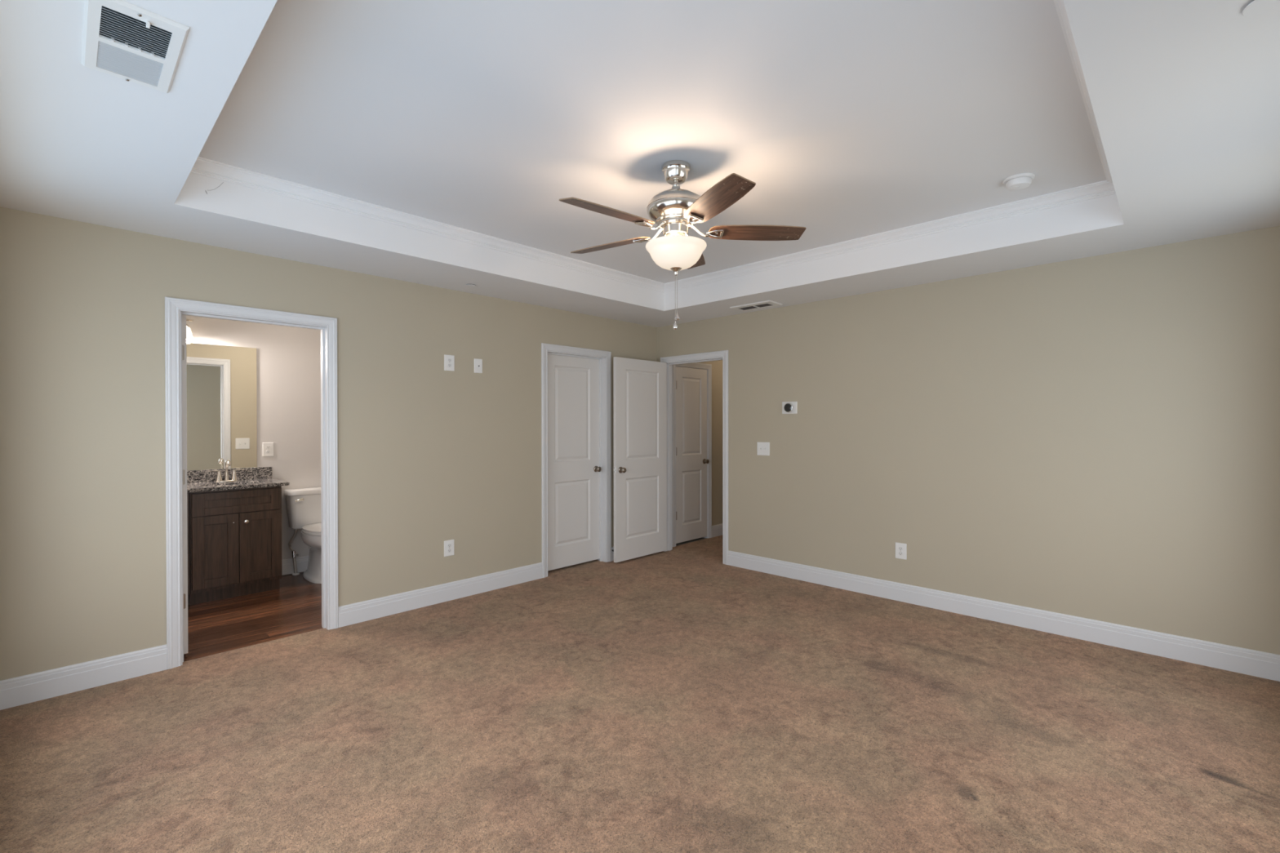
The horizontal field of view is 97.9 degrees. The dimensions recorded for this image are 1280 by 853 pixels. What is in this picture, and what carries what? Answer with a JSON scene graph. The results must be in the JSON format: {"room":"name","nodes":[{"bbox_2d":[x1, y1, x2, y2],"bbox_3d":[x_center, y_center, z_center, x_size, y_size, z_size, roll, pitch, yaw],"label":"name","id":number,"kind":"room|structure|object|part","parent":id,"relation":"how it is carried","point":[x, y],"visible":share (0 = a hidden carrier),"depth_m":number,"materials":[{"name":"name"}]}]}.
{"room":"empty bedroom","nodes":[
{"label":"empty bedroom","id":0,"kind":"room"},
{"bbox_2d":[186,315,320,575],"bbox_3d":[-3.487,0.153,4.978,0.100,2.460,3.450,0,0,44],"label":"wall","id":1,"kind":"structure","parent":0,"point":[288,358],"depth_m":5.13,"materials":[{"name":"grey paint"}]},
{"bbox_2d":[186,318,195,341],"bbox_3d":[-3.838,-0.803,4.394,0.202,0.202,0.522,0,0,44],"label":"vanity light","id":2,"kind":"object","parent":1,"relation":"attached to","point":[189,337],"visible":0.11,"depth_m":4.51,"materials":[{"name":"white glass"}]},
{"bbox_3d":[-3.686,-0.755,4.510,0.144,0.106,0.144,0,0,44],"label":"lamp shade","id":3,"kind":"part","parent":2,"relation":"part of","materials":[{"name":"white glass"}]},
{"bbox_2d":[186,342,257,471],"bbox_3d":[-3.708,-0.165,4.671,0.006,1.061,0.835,0,0,44],"label":"mirror","id":4,"kind":"object","parent":1,"relation":"attached to","point":[222,397],"visible":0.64,"depth_m":4.78,"materials":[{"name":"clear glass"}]},
{"bbox_2d":[186,466,272,483],"bbox_3d":[-3.670,0.417,4.703,0.020,0.102,0.968,0,0,44],"label":"backsplash","id":5,"kind":"structure","parent":1,"relation":"attached to","point":[193,476],"depth_m":4.83,"materials":[{"name":"stone"}]},
{"bbox_2d":[262,442,273,456],"bbox_3d":[-3.358,0.206,5.034,0.008,0.124,0.084,0,0,44],"label":"outlet","id":6,"kind":"object","parent":1,"relation":"attached to","point":[268,447],"visible":1,"depth_m":5.03,"materials":[{"name":"white plastic"}]},
{"bbox_2d":[281,555,308,575],"bbox_3d":[-2.841,1.290,5.569,0.014,0.139,1.512,0,0,44],"label":"baseboard","id":7,"kind":"structure","parent":1,"relation":"attached to","point":[287,567],"depth_m":5.17,"materials":[{"name":"white paint"}]},
{"bbox_2d":[0,206,722,680],"bbox_3d":[-0.899,0.051,5.224,0.380,2.735,7.040,0,0,44],"label":"wall","id":8,"kind":"structure","parent":0,"point":[429,455],"depth_m":3.22,"materials":[{"name":"paint"}]},
{"bbox_2d":[164,296,338,669],"bbox_3d":[-2.675,0.317,3.766,0.882,2.102,0.894,0,0,44],"label":"door frame","id":9,"kind":"structure","parent":8,"relation":"in","point":[176,309],"depth_m":3.31,"materials":[{"name":"white paint"}]},
{"bbox_2d":[0,546,613,710],"bbox_3d":[-1.472,1.294,4.395,0.014,0.139,4.800,0,0,44],"label":"baseboard","id":10,"kind":"structure","parent":8,"relation":"attached to","point":[40,686],"depth_m":3.10,"materials":[{"name":"white paint"}]},
{"bbox_2d":[444,354,454,371],"bbox_3d":[-1.493,-0.499,4.371,0.008,0.124,0.084,0,0,44],"label":"outlet","id":11,"kind":"object","parent":8,"relation":"attached to","point":[449,360],"visible":1,"depth_m":4.37,"materials":[{"name":"white plastic"}]},
{"bbox_2d":[444,539,454,556],"bbox_3d":[-1.496,0.954,4.374,0.008,0.124,0.084,0,0,44],"label":"outlet","id":12,"kind":"object","parent":8,"relation":"attached to","point":[448,544],"visible":1,"depth_m":4.37,"materials":[{"name":"white plastic"}]},
{"bbox_2d":[474,358,482,373],"bbox_3d":[-1.318,-0.494,4.550,0.011,0.115,0.074,0,0,44],"label":"cable plate","id":13,"kind":"object","parent":8,"relation":"attached to","point":[477,362],"visible":1,"depth_m":4.55,"materials":[{"name":"white plastic"}]},
{"bbox_2d":[541,342,611,577],"bbox_3d":[-0.629,0.303,5.350,0.138,2.109,0.845,0,0,44],"label":"door","id":14,"kind":"structure","parent":8,"relation":"in","point":[576,382],"depth_m":5.39,"materials":[{"name":"white paint"}]},
{"bbox_3d":[-0.419,0.426,5.566,0.060,0.062,0.062,0,0,44],"label":"knob","id":15,"kind":"part","parent":14,"relation":"part of","materials":[{"name":"silver metal"}]},
{"bbox_2d":[672,362,711,546],"bbox_3d":[0.588,0.300,6.534,0.174,2.102,0.724,0,0,44],"label":"door","id":16,"kind":"structure","parent":8,"relation":"in","point":[691,382],"depth_m":6.51,"materials":[{"name":"white paint"}]},
{"bbox_3d":[0.791,0.418,6.663,0.060,0.062,0.062,0,0,44],"label":"knob","id":17,"kind":"part","parent":16,"relation":"part of","materials":[{"name":"silver metal"}]},
{"bbox_2d":[711,523,722,537],"bbox_3d":[1.236,1.277,7.157,0.014,0.139,1.064,0,0,44],"label":"baseboard","id":18,"kind":"structure","parent":8,"relation":"attached to","point":[717,530],"depth_m":6.85,"materials":[{"name":"white paint"}]},
{"bbox_2d":[0,0,1279,327],"bbox_3d":[0.174,-1.213,2.790,4.600,0.285,4.800,0,0,44],"label":"ceiling","id":19,"kind":"structure","parent":0,"point":[848,119],"depth_m":2.28,"materials":[{"name":"white paint"}]},
{"bbox_2d":[81,0,189,93],"bbox_3d":[-1.414,-1.051,1.556,0.414,0.022,0.196,0,0,44],"label":"ceiling vent","id":20,"kind":"object","parent":19,"relation":"in","point":[122,39],"visible":1,"depth_m":1.53,"materials":[{"name":"white plastic"}]},
{"bbox_3d":[-1.281,-1.046,1.452,0.014,0.012,0.008,0,0,44],"label":"damper lever","id":21,"kind":"part","parent":20,"relation":"part of","materials":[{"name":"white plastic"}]},
{"bbox_2d":[465,284,476,287],"bbox_3d":[-1.287,-1.071,4.243,0.084,0.008,0.084,0,0,44],"label":"sprinkler cover","id":22,"kind":"object","parent":19,"relation":"attached to","point":[466,285],"visible":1,"depth_m":4.24,"materials":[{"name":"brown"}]},
{"bbox_2d":[190,0,1115,293],"bbox_3d":[0.168,-1.273,2.816,3.258,0.064,3.543,0,0,44],"label":"crown molding","id":23,"kind":"structure","parent":19,"relation":"attached to","point":[202,166],"depth_m":3.41,"materials":[{"name":"white paint"}]},
{"bbox_2d":[559,160,805,329],"bbox_3d":[0.147,-0.896,2.792,1.250,0.818,1.234,0,0,44],"label":"ceiling fan","id":24,"kind":"object","parent":19,"relation":"hanging from","point":[675,211],"visible":1,"depth_m":2.71,"materials":[{"name":"brown wood"}]},
{"bbox_3d":[-0.135,-0.977,2.541,0.482,0.034,0.135,0,0,-39],"label":"blade","id":25,"kind":"part","parent":24,"relation":"part of","materials":[{"name":"brown wood"}]},
{"bbox_3d":[-0.161,-0.980,3.018,0.482,0.034,0.135,0,0,33],"label":"blade","id":26,"kind":"part","parent":24,"relation":"part of","materials":[{"name":"brown wood"}]},
{"bbox_3d":[0.181,-0.851,2.798,0.306,0.120,0.306,0,0,44],"label":"lamp shade","id":27,"kind":"part","parent":24,"relation":"part of","materials":[{"name":"white glass"}]},
{"bbox_3d":[0.187,-0.675,2.799,0.002,0.230,0.002,0,0,44],"label":"pull chain","id":28,"kind":"part","parent":24,"relation":"part of","materials":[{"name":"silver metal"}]},
{"bbox_3d":[0.284,-0.981,3.191,0.135,0.034,0.482,0,0,15],"label":"blade","id":29,"kind":"part","parent":24,"relation":"part of","materials":[{"name":"brown wood"}]},
{"bbox_3d":[0.328,-0.977,2.418,0.135,0.034,0.482,0,0,-21],"label":"blade","id":30,"kind":"part","parent":24,"relation":"part of","materials":[{"name":"brown wood"}]},
{"bbox_3d":[0.587,-0.980,2.820,0.482,0.034,0.135,0,0,-3],"label":"blade","id":31,"kind":"part","parent":24,"relation":"part of","materials":[{"name":"brown wood"}]},
{"bbox_2d":[729,300,782,311],"bbox_3d":[1.038,-1.077,4.992,0.410,0.010,0.222,0,0,44],"label":"ceiling vent","id":32,"kind":"object","parent":19,"relation":"in","point":[766,304],"visible":1,"depth_m":4.96,"materials":[{"name":"white plastic"}]},
{"bbox_2d":[1002,173,1035,191],"bbox_3d":[2.000,-1.283,2.945,0.141,0.050,0.141,0,0,44],"label":"smoke detector","id":33,"kind":"object","parent":19,"relation":"attached to","point":[1023,180],"visible":1,"depth_m":2.91,"materials":[{"name":"white plastic"}]},
{"bbox_2d":[1242,0,1279,17],"bbox_3d":[1.578,-1.060,1.391,0.104,0.008,0.104,0,0,44],"label":"sprinkler cover","id":34,"kind":"object","parent":19,"relation":"attached to","point":[1256,8],"visible":1,"depth_m":1.41,"materials":[{"name":"white plastic"}]},
{"bbox_2d":[0,535,1279,852],"bbox_3d":[0.198,1.394,4.034,6.520,0.060,7.000,0,0,44],"label":"floor","id":35,"kind":"structure","parent":0,"point":[681,699],"depth_m":2.48,"materials":[{"name":"beige carpet"}]},
{"bbox_2d":[186,492,190,605],"bbox_3d":[-3.694,0.936,4.289,0.563,0.874,0.304,0,0,44],"label":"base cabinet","id":36,"kind":"object","parent":35,"relation":"on","point":[188,493],"visible":0.09,"depth_m":4.24,"materials":[{"name":"brown wood"}]},
{"bbox_3d":[-3.522,0.602,4.121,0.019,0.174,0.286,0,0,44],"label":"drawer","id":37,"kind":"part","parent":36,"relation":"part of","materials":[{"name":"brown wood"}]},
{"bbox_3d":[-3.522,0.831,4.122,0.019,0.271,0.286,0,0,44],"label":"drawer","id":38,"kind":"part","parent":36,"relation":"part of","materials":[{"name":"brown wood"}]},
{"bbox_3d":[-3.522,1.111,4.124,0.019,0.278,0.286,0,0,44],"label":"drawer","id":39,"kind":"part","parent":36,"relation":"part of","materials":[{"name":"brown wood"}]},
{"bbox_2d":[188,484,281,604],"bbox_3d":[-3.377,0.934,4.616,0.561,0.874,0.600,0,0,44],"label":"vanity cabinet","id":40,"kind":"object","parent":35,"relation":"on","point":[235,535],"visible":0.99,"depth_m":4.43,"materials":[{"name":"brown wood"}]},
{"bbox_3d":[-3.306,0.972,4.347,0.019,0.555,0.293,0,0,44],"label":"door","id":41,"kind":"part","parent":40,"relation":"part of","materials":[{"name":"brown wood"}]},
{"bbox_3d":[-3.204,0.600,4.452,0.019,0.174,0.588,0,0,44],"label":"drawer","id":42,"kind":"part","parent":40,"relation":"part of","materials":[{"name":"brown wood"}]},
{"bbox_2d":[186,466,289,492],"bbox_3d":[-3.476,0.504,4.519,0.555,0.274,0.971,0,0,44],"label":"countertop","id":43,"kind":"structure","parent":40,"relation":"on","point":[197,481],"depth_m":4.70,"materials":[{"name":"stone"}]},
{"bbox_2d":[208,459,244,482],"bbox_3d":[-3.483,0.373,4.710,0.133,0.190,0.249,0,0,44],"label":"faucet","id":44,"kind":"object","parent":43,"relation":"on","point":[228,463],"visible":1,"depth_m":4.72,"materials":[{"name":"silver metal"}]},
{"bbox_3d":[-3.564,0.414,4.683,0.048,0.093,0.096,0,0,44],"label":"handle","id":45,"kind":"part","parent":44,"relation":"part of","materials":[{"name":"silver metal"}]},
{"bbox_3d":[-3.511,0.462,4.738,0.054,0.013,0.156,0,0,44],"label":"plate","id":46,"kind":"part","parent":44,"relation":"part of","materials":[{"name":"silver metal"}]},
{"bbox_3d":[-3.481,0.370,4.708,0.127,0.185,0.036,0,0,44],"label":"spout","id":47,"kind":"part","parent":44,"relation":"part of","materials":[{"name":"silver metal"}]},
{"bbox_3d":[-3.458,0.414,4.792,0.048,0.093,0.096,0,0,44],"label":"handle","id":48,"kind":"part","parent":44,"relation":"part of","materials":[{"name":"silver metal"}]},
{"bbox_3d":[-3.100,0.970,4.560,0.019,0.555,0.292,0,0,44],"label":"door","id":49,"kind":"part","parent":40,"relation":"part of","materials":[{"name":"brown wood"}]},
{"bbox_2d":[288,528,299,575],"bbox_3d":[-3.172,1.147,5.139,0.093,0.442,0.093,0,0,10],"label":"supply valve","id":50,"kind":"object","parent":35,"relation":"on","point":[294,554],"visible":0.94,"depth_m":5.13,"materials":[{"name":"silver metal"}]},
{"bbox_2d":[284,486,321,583],"bbox_3d":[-2.849,0.971,5.023,0.739,0.794,0.474,0,0,44],"label":"toilet","id":51,"kind":"object","parent":35,"relation":"on","point":[304,505],"visible":0.54,"depth_m":5.02,"materials":[{"name":"white ceramic"}]},
{"bbox_3d":[-3.065,0.663,5.021,0.029,0.038,0.079,0,0,44],"label":"flush lever","id":52,"kind":"part","parent":51,"relation":"part of","materials":[{"name":"silver metal"}]},
{"bbox_3d":[-3.038,0.599,5.204,0.214,0.050,0.474,0,0,44],"label":"tank lid","id":53,"kind":"part","parent":51,"relation":"part of","materials":[{"name":"white ceramic"}]},
{"bbox_3d":[-3.038,0.775,5.205,0.196,0.301,0.448,0,0,44],"label":"tank","id":54,"kind":"part","parent":51,"relation":"part of","materials":[{"name":"white ceramic"}]},
{"bbox_3d":[-2.780,0.917,4.956,0.547,0.022,0.360,0,0,44],"label":"seat","id":55,"kind":"part","parent":51,"relation":"part of","materials":[{"name":"white ceramic"}]},
{"bbox_3d":[-2.838,1.148,5.014,0.689,0.440,0.354,0,0,44],"label":"bowl","id":56,"kind":"part","parent":51,"relation":"part of","materials":[{"name":"white ceramic"}]},
{"bbox_3d":[-2.780,0.892,4.956,0.545,0.024,0.358,0,0,44],"label":"lid","id":57,"kind":"part","parent":51,"relation":"part of","materials":[{"name":"white ceramic"}]},
{"bbox_2d":[657,226,1279,654],"bbox_3d":[1.926,0.032,4.522,4.720,2.695,0.115,0,0,44],"label":"wall","id":58,"kind":"structure","parent":0,"point":[1097,437],"depth_m":3.72,"materials":[{"name":"paint"}]},
{"bbox_2d":[612,350,728,564],"bbox_3d":[0.319,0.304,5.536,0.886,2.104,0.894,0,0,44],"label":"door","id":59,"kind":"structure","parent":58,"relation":"in","point":[642,469],"depth_m":5.70,"materials":[{"name":"white paint"}]},
{"bbox_3d":[-0.170,0.429,5.487,0.060,0.062,0.062,0,0,44],"label":"knob","id":60,"kind":"part","parent":59,"relation":"part of","materials":[{"name":"silver metal"}]},
{"bbox_3d":[0.543,0.302,5.768,0.886,2.104,0.017,0,0,44],"label":"casing","id":61,"kind":"part","parent":59,"relation":"part of","materials":[{"name":"white paint"}]},
{"bbox_2d":[756,441,769,455],"bbox_3d":[1.144,0.208,5.187,0.132,0.124,0.017,0,0,44],"label":"light switch","id":62,"kind":"object","parent":58,"relation":"attached to","point":[762,448],"visible":1,"depth_m":5.19,"materials":[{"name":"white plastic"}]},
{"bbox_2d":[782,401,797,413],"bbox_3d":[1.332,-0.168,4.991,0.147,0.109,0.034,0,0,44],"label":"thermostat","id":63,"kind":"object","parent":58,"relation":"attached to","point":[788,407],"visible":1,"depth_m":4.98,"materials":[{"name":"white plastic"}]},
{"bbox_2d":[895,542,906,559],"bbox_3d":[2.030,0.970,4.342,0.084,0.124,0.008,0,0,44],"label":"outlet","id":64,"kind":"object","parent":58,"relation":"attached to","point":[900,548],"visible":1,"depth_m":4.34,"materials":[{"name":"white plastic"}]},
{"bbox_2d":[727,550,1279,681],"bbox_3d":[2.179,1.291,4.196,3.657,0.139,0.014,0,0,44],"label":"baseboard","id":65,"kind":"structure","parent":58,"relation":"attached to","point":[1262,664],"depth_m":3.70,"materials":[{"name":"white paint"}]}
]}

